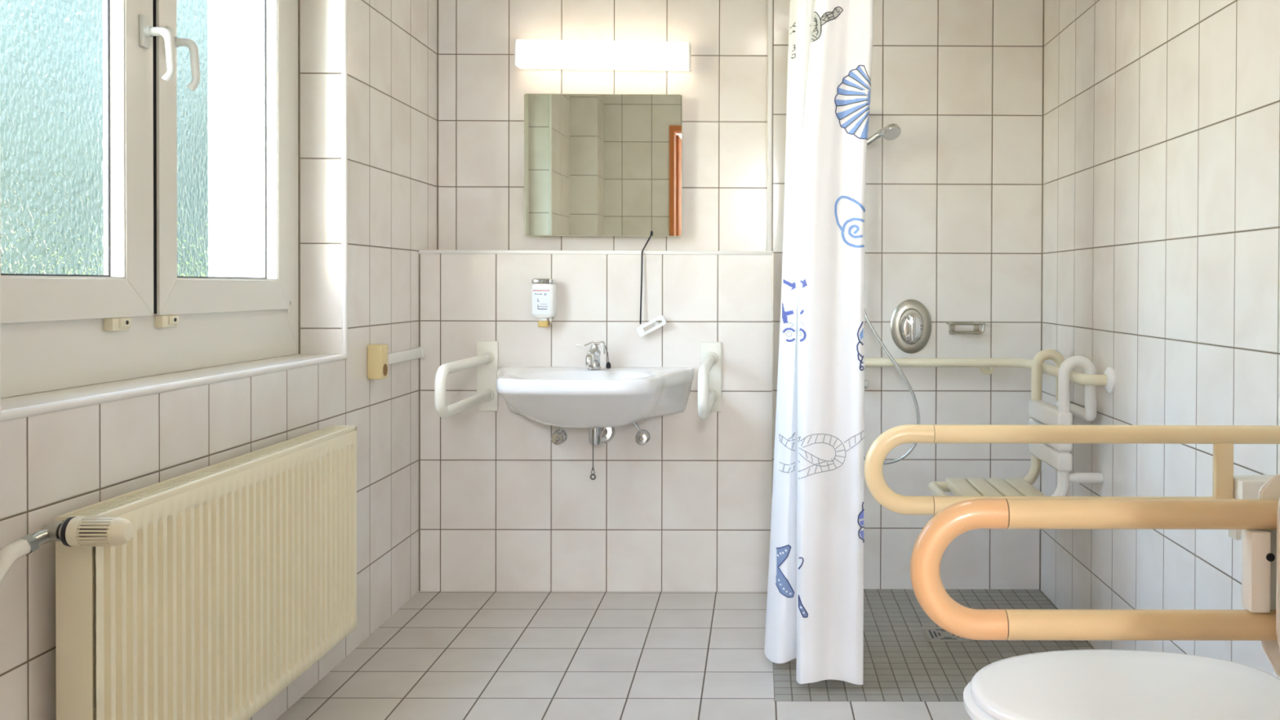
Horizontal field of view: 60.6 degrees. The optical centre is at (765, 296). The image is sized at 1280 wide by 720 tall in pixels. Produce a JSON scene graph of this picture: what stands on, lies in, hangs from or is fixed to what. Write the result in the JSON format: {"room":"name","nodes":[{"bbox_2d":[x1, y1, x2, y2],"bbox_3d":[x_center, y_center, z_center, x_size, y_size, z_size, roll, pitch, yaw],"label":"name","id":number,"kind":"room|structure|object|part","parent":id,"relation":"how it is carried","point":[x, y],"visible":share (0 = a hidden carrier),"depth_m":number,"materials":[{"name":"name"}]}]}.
{"room":"accessible bathroom","nodes":[
{"label":"accessible bathroom","id":0,"kind":"room"},
{"bbox_2d":[8,357,271,397],"bbox_3d":[-1.545,-0.177,2.438,0.180,2.520,3.900,0,1,0],"label":"wall","id":1,"kind":"structure","parent":0,"point":[271,357],"depth_m":2.48,"materials":[{"name":"white tile"}]},
{"bbox_2d":[0,0,436,719],"bbox_3d":[-1.350,-0.177,2.515,0.211,2.520,3.750,0,1,0],"label":"wall","id":2,"kind":"structure","parent":0,"point":[53,464],"depth_m":3.22,"materials":[{"name":"tile"}]},
{"bbox_2d":[0,200,1,417],"bbox_3d":[-1.242,-0.476,1.743,0.017,1.345,0.017,0,1,0],"label":"trim","id":3,"kind":"structure","parent":2,"relation":"attached to","point":[0,200],"depth_m":1.75,"materials":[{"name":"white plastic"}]},
{"bbox_2d":[0,0,298,398],"bbox_3d":[-1.370,-0.489,2.481,0.158,1.335,1.470,0,1,0],"label":"window","id":4,"kind":"structure","parent":2,"relation":"in","point":[148,148],"depth_m":2.38,"materials":[{"name":"plastic"}]},
{"bbox_3d":[-1.401,-0.534,2.093,0.005,0.997,0.434,0,1,0],"label":"glass pane","id":5,"kind":"part","parent":4,"relation":"part of","materials":[{"name":"clear glass"}]},
{"bbox_3d":[-1.387,-0.533,2.100,0.050,1.159,0.628,0,1,0],"label":"sash","id":6,"kind":"part","parent":4,"relation":"part of","materials":[{"name":"plastic"}]},
{"bbox_3d":[-1.353,-0.579,2.370,0.021,0.070,0.028,0,1,0],"label":"handle","id":7,"kind":"part","parent":4,"relation":"part of","materials":[{"name":"plastic"}]},
{"bbox_3d":[-1.353,-0.581,2.474,0.021,0.070,0.028,0,1,0],"label":"handle","id":8,"kind":"part","parent":4,"relation":"part of","materials":[{"name":"plastic"}]},
{"bbox_3d":[-1.405,-0.541,2.777,0.005,0.997,0.531,0,1,0],"label":"glass pane","id":9,"kind":"part","parent":4,"relation":"part of","materials":[{"name":"glass"}]},
{"bbox_3d":[-1.391,-0.540,2.777,0.050,1.159,0.678,0,1,0],"label":"sash","id":10,"kind":"part","parent":4,"relation":"part of","materials":[{"name":"plastic"}]},
{"bbox_2d":[0,353,338,410],"bbox_3d":[-1.317,0.184,2.489,0.132,0.012,1.470,0,1,0],"label":"window sill","id":11,"kind":"structure","parent":2,"relation":"attached to","point":[11,402],"depth_m":2.26,"materials":[{"name":"white stone"}]},
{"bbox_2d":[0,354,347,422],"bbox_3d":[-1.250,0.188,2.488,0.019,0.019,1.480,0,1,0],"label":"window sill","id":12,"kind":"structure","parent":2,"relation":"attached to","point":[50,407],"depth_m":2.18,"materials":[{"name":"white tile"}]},
{"bbox_2d":[0,425,356,719],"bbox_3d":[-1.150,0.722,2.317,0.191,0.727,1.459,0,1,0],"label":"radiator","id":13,"kind":"object","parent":2,"relation":"attached to","point":[204,593],"visible":1,"depth_m":2.23,"materials":[{"name":"metal"}]},
{"bbox_3d":[-1.178,0.667,1.848,0.062,0.522,0.002,0,1,0],"label":"panel","id":14,"kind":"part","parent":13,"relation":"part of","materials":[{"name":"metal"}]},
{"bbox_2d":[54,425,356,521],"bbox_3d":[-1.179,0.376,2.443,0.070,0.015,1.199,0,1,0],"label":"grille","id":15,"kind":"object","parent":13,"relation":"attached to","point":[133,505],"depth_m":2.27,"materials":[{"name":"metal"}]},
{"bbox_2d":[297,0,300,354],"bbox_3d":[-1.383,-0.497,3.214,0.004,1.335,0.004,0,1,0],"label":"trim","id":16,"kind":"structure","parent":2,"relation":"attached to","point":[299,1],"depth_m":3.21,"materials":[{"name":"tile"}]},
{"bbox_2d":[341,0,347,356],"bbox_3d":[-1.252,-0.492,3.221,0.017,1.345,0.017,0,1,0],"label":"trim","id":17,"kind":"structure","parent":2,"relation":"attached to","point":[344,2],"depth_m":3.22,"materials":[{"name":"white tile"}]},
{"bbox_2d":[367,343,387,379],"bbox_3d":[-1.227,0.206,3.432,0.049,0.109,0.065,0,1,0],"label":"wall socket","id":18,"kind":"object","parent":2,"relation":"attached to","point":[377,353],"visible":1,"depth_m":3.40,"materials":[{"name":"beige plastic"}]},
{"bbox_3d":[-1.204,0.184,3.432,0.003,0.048,0.045,0,1,0],"label":"rocker plate","id":19,"kind":"part","parent":18,"relation":"part of","materials":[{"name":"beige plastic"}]},
{"bbox_2d":[387,346,424,364],"bbox_3d":[-1.243,0.204,3.695,0.020,0.040,0.456,0,1,0],"label":"duct","id":20,"kind":"object","parent":2,"relation":"attached to","point":[419,352],"visible":0.8,"depth_m":3.73,"materials":[{"name":"white plastic"}]},
{"bbox_2d":[438,0,767,251],"bbox_3d":[-0.723,-0.193,4.269,1.488,2.520,0.249,0,1,0],"label":"wall","id":21,"kind":"structure","parent":0,"point":[482,91],"depth_m":4.14,"materials":[{"name":"tile"}]},
{"bbox_2d":[436,0,438,249],"bbox_3d":[-1.250,-0.812,4.132,0.004,1.284,0.004,0,1,0],"label":"trim","id":22,"kind":"structure","parent":21,"relation":"attached to","point":[437,0],"depth_m":4.13,"materials":[{"name":"tile"}]},
{"bbox_2d":[514,39,691,71],"bbox_3d":[-0.610,-0.906,4.088,0.657,0.104,0.096,0,1,0],"label":"wall lamp","id":23,"kind":"object","parent":21,"relation":"attached to","point":[528,54],"visible":1,"depth_m":4.04,"materials":[{"name":"white plastic"}]},
{"bbox_2d":[524,93,682,337],"bbox_3d":[-0.612,-0.309,4.015,0.594,0.903,0.257,0,1,0],"label":"mirror","id":24,"kind":"object","parent":21,"relation":"attached to","point":[611,165],"visible":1,"depth_m":4.08,"materials":[{"name":"clear glass"}]},
{"bbox_2d":[524,93,682,236],"bbox_3d":[-0.611,-0.494,4.079,0.594,0.534,0.012,0,1,0],"label":"mirror glass","id":25,"kind":"object","parent":24,"relation":"attached to","point":[611,165],"depth_m":4.08,"materials":[{"name":"silver"}]},
{"bbox_3d":[-0.439,-0.073,3.984,0.009,0.344,0.172,0,1,7],"label":"pull cord","id":26,"kind":"part","parent":24,"relation":"part of","materials":[{"name":"plastic"}]},
{"bbox_3d":[-0.411,0.106,3.910,0.106,0.078,0.034,0,1,0],"label":"pull handle","id":27,"kind":"part","parent":24,"relation":"part of","materials":[{"name":"white plastic"}]},
{"bbox_2d":[276,589,1095,719],"bbox_3d":[-0.205,1.173,0.111,3.100,0.120,8.600,0,1,0],"label":"floor","id":28,"kind":"structure","parent":0,"point":[442,655],"depth_m":3.19,"materials":[{"name":"tile"}]},
{"bbox_2d":[920,626,972,641],"bbox_3d":[0.576,1.078,3.460,0.140,0.003,0.140,0,1,0],"label":"floor drain","id":29,"kind":"object","parent":28,"relation":"on","point":[934,633],"visible":0.79,"depth_m":3.44,"materials":[{"name":"metal"}]},
{"bbox_2d":[418,0,1043,591],"bbox_3d":[-0.121,-0.190,4.162,2.267,2.520,0.471,0,1,0],"label":"wall","id":30,"kind":"structure","parent":0,"point":[504,506],"depth_m":3.94,"materials":[{"name":"tile"}]},
{"bbox_2d":[418,253,420,591],"bbox_3d":[-1.253,0.457,3.924,0.004,1.223,0.004,0,1,0],"label":"trim","id":31,"kind":"structure","parent":30,"relation":"attached to","point":[419,254],"depth_m":3.92,"materials":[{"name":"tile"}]},
{"bbox_2d":[434,341,497,417],"bbox_3d":[-1.004,0.291,3.620,0.076,0.253,0.611,0,1,0],"label":"grab rail","id":32,"kind":"object","parent":30,"relation":"attached to","point":[486,399],"visible":0.99,"depth_m":3.79,"materials":[{"name":"white plastic"}]},
{"bbox_3d":[-1.006,0.288,3.920,0.076,0.253,0.012,0,1,0],"label":"wall plate","id":33,"kind":"part","parent":32,"relation":"part of","materials":[{"name":"white plastic"}]},
{"bbox_2d":[531,278,556,327],"bbox_3d":[-0.793,0.022,3.884,0.083,0.172,0.081,0,1,0],"label":"soap dispenser","id":34,"kind":"object","parent":30,"relation":"attached to","point":[544,295],"visible":1,"depth_m":3.84,"materials":[{"name":"white plastic"}]},
{"bbox_2d":[551,426,567,444],"bbox_3d":[-0.735,0.481,3.901,0.076,0.108,0.058,0,1,0],"label":"angle valve","id":35,"kind":"object","parent":30,"relation":"attached to","point":[559,436],"visible":0.83,"depth_m":3.88,"materials":[{"name":"silver metal"}]},
{"bbox_3d":[-0.746,0.508,3.886,0.047,0.047,0.028,0,1,0],"label":"knob","id":36,"kind":"part","parent":35,"relation":"part of","materials":[{"name":"silver metal"}]},
{"bbox_2d":[496,366,693,427],"bbox_3d":[-0.610,0.353,3.655,0.705,0.190,0.549,0,1,0],"label":"washbasin","id":37,"kind":"object","parent":30,"relation":"attached to","point":[565,397],"visible":1,"depth_m":3.52,"materials":[{"name":"white ceramic"}]},
{"bbox_2d":[590,429,595,479],"bbox_3d":[-0.580,0.532,3.641,0.021,0.170,0.007,0,1,0],"label":"pull chain","id":38,"kind":"object","parent":37,"relation":"hanging from","point":[593,468],"visible":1,"depth_m":3.64,"materials":[{"name":"metal"}]},
{"bbox_2d":[576,341,610,368],"bbox_3d":[-0.624,0.207,3.799,0.109,0.099,0.155,0,1,20],"label":"tap","id":39,"kind":"object","parent":37,"relation":"on","point":[593,357],"visible":1,"depth_m":3.83,"materials":[{"name":"silver metal"}]},
{"bbox_3d":[-0.620,0.181,3.839,0.103,0.046,0.021,0,1,-10],"label":"lever","id":40,"kind":"part","parent":39,"relation":"part of","materials":[{"name":"silver metal"}]},
{"bbox_3d":[-0.607,0.214,3.774,0.032,0.047,0.125,0,1,0],"label":"spout","id":41,"kind":"part","parent":39,"relation":"part of","materials":[{"name":"silver metal"}]},
{"bbox_2d":[588,426,615,445],"bbox_3d":[-0.591,0.489,3.814,0.092,0.092,0.232,0,1,0],"label":"trap","id":42,"kind":"object","parent":37,"relation":"attached to","point":[598,439],"visible":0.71,"depth_m":3.71,"materials":[{"name":"silver metal"}]},
{"bbox_2d":[588,427,601,445],"bbox_3d":[-0.586,0.479,3.722,0.046,0.062,0.046,0,1,0],"label":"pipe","id":43,"kind":"object","parent":42,"relation":"on","point":[597,431],"depth_m":3.70,"materials":[{"name":"silver metal"}]},
{"bbox_2d":[418,249,773,254],"bbox_3d":[-0.614,-0.161,4.032,1.279,0.013,0.227,0,1,0],"label":"trim","id":44,"kind":"structure","parent":30,"relation":"attached to","point":[420,251],"depth_m":3.92,"materials":[{"name":"white tile"}]},
{"bbox_2d":[632,422,650,444],"bbox_3d":[-0.456,0.482,3.902,0.076,0.107,0.058,0,1,0],"label":"angle valve","id":45,"kind":"object","parent":30,"relation":"attached to","point":[642,437],"visible":0.97,"depth_m":3.88,"materials":[{"name":"silver metal"}]},
{"bbox_3d":[-0.445,0.509,3.888,0.047,0.047,0.028,0,1,0],"label":"knob","id":46,"kind":"part","parent":45,"relation":"part of","materials":[{"name":"silver metal"}]},
{"bbox_2d":[697,342,721,418],"bbox_3d":[-0.196,0.294,3.626,0.076,0.253,0.611,0,1,0],"label":"grab rail","id":47,"kind":"object","parent":30,"relation":"attached to","point":[709,373],"visible":1,"depth_m":3.91,"materials":[{"name":"white plastic"}]},
{"bbox_2d":[766,0,773,251],"bbox_3d":[0.016,-0.806,4.049,0.018,1.284,0.188,0,1,0],"label":"trim","id":48,"kind":"structure","parent":30,"relation":"attached to","point":[770,2],"depth_m":3.96,"materials":[{"name":"white tile"}]},
{"bbox_2d":[864,380,868,388],"bbox_3d":[0.341,-0.172,3.928,0.061,1.007,0.075,0,1,0],"label":"slide bar","id":49,"kind":"object","parent":30,"relation":"attached to","point":[866,383],"visible":0.12,"depth_m":3.90,"materials":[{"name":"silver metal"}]},
{"bbox_2d":[864,123,920,464],"bbox_3d":[0.404,-0.002,3.838,0.277,1.205,0.108,0,1,20],"label":"shower","id":50,"kind":"object","parent":49,"relation":"attached to","point":[891,131],"visible":0.54,"depth_m":3.83,"materials":[{"name":"silver metal"}]},
{"bbox_3d":[0.380,-0.551,3.846,0.129,0.096,0.032,1,1,33],"label":"handle","id":51,"kind":"part","parent":50,"relation":"part of","materials":[{"name":"silver metal"}]},
{"bbox_2d":[890,299,931,353],"bbox_3d":[0.531,0.110,3.941,0.150,0.198,0.058,0,1,0],"label":"shower mixer","id":52,"kind":"object","parent":30,"relation":"attached to","point":[910,322],"visible":1,"depth_m":3.96,"materials":[{"name":"metal"}]},
{"bbox_3d":[0.531,0.117,3.924,0.020,0.095,0.024,0,1,0],"label":"lever","id":53,"kind":"part","parent":52,"relation":"part of","materials":[{"name":"silver metal"}]},
{"bbox_2d":[946,321,985,334],"bbox_3d":[0.727,0.115,3.942,0.134,0.048,0.059,0,1,0],"label":"rack","id":54,"kind":"object","parent":30,"relation":"attached to","point":[952,331],"visible":1,"depth_m":3.92,"materials":[{"name":"metal"}]},
{"bbox_2d":[864,357,1115,393],"bbox_3d":[0.711,0.244,3.738,1.228,0.090,0.525,1,1,41],"label":"shower rail","id":55,"kind":"object","parent":30,"relation":"attached to","point":[987,366],"visible":0.71,"depth_m":3.88,"materials":[{"name":"beige plastic"}]},
{"bbox_2d":[928,349,1103,496],"bbox_3d":[0.776,0.413,3.433,0.476,0.474,0.371,0,1,0],"label":"chair","id":56,"kind":"object","parent":55,"relation":"hanging from","point":[1057,455],"visible":0.73,"depth_m":3.37,"materials":[{"name":"white plastic"}]},
{"bbox_2d":[1039,0,1044,589],"bbox_3d":[1.012,-0.184,3.968,0.004,2.520,0.004,0,1,0],"label":"trim","id":57,"kind":"structure","parent":30,"relation":"attached to","point":[1043,0],"depth_m":3.97,"materials":[{"name":"tile"}]},
{"bbox_2d":[1040,0,1279,674],"bbox_3d":[1.173,-0.168,2.531,0.300,2.520,3.750,0,1,0],"label":"wall","id":58,"kind":"structure","parent":0,"point":[1161,244],"depth_m":2.80,"materials":[{"name":"tile"}]},
{"bbox_2d":[863,397,1279,540],"bbox_3d":[0.605,0.345,2.058,0.838,0.300,0.100,0,1,0],"label":"support rail","id":59,"kind":"object","parent":58,"relation":"attached to","point":[1226,485],"visible":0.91,"depth_m":2.04,"materials":[{"name":"beige plastic"}]},
{"bbox_3d":[1.010,0.346,2.060,0.028,0.300,0.100,0,1,0],"label":"wall plate","id":60,"kind":"part","parent":59,"relation":"part of","materials":[{"name":"white plastic"}]},
{"bbox_2d":[910,474,1279,677],"bbox_3d":[0.602,0.362,1.328,0.852,0.360,0.160,0,1,0],"label":"support rail","id":61,"kind":"object","parent":58,"relation":"attached to","point":[1259,520],"visible":1,"depth_m":1.31,"materials":[{"name":"plastic"}]},
{"bbox_2d":[963,648,1279,719],"bbox_3d":[0.665,0.749,1.660,0.720,0.301,0.388,0,1,0],"label":"toilet","id":62,"kind":"object","parent":58,"relation":"attached to","point":[1096,684],"visible":0.99,"depth_m":1.66,"materials":[{"name":"white ceramic"}]},
{"bbox_3d":[0.516,-1.180,3.438,1.008,0.060,1.035,0,1,0],"label":"curtain rod","id":63,"kind":"object","parent":58,"relation":"attached to","visible":0},
{"bbox_2d":[764,0,873,684],"bbox_3d":[0.145,-0.067,3.102,0.205,2.257,0.390,0,1,-23],"label":"shower curtain","id":64,"kind":"object","parent":63,"relation":"hanging from","point":[815,615],"visible":1,"depth_m":2.96,"materials":[{"name":"white fabric"}]}
]}

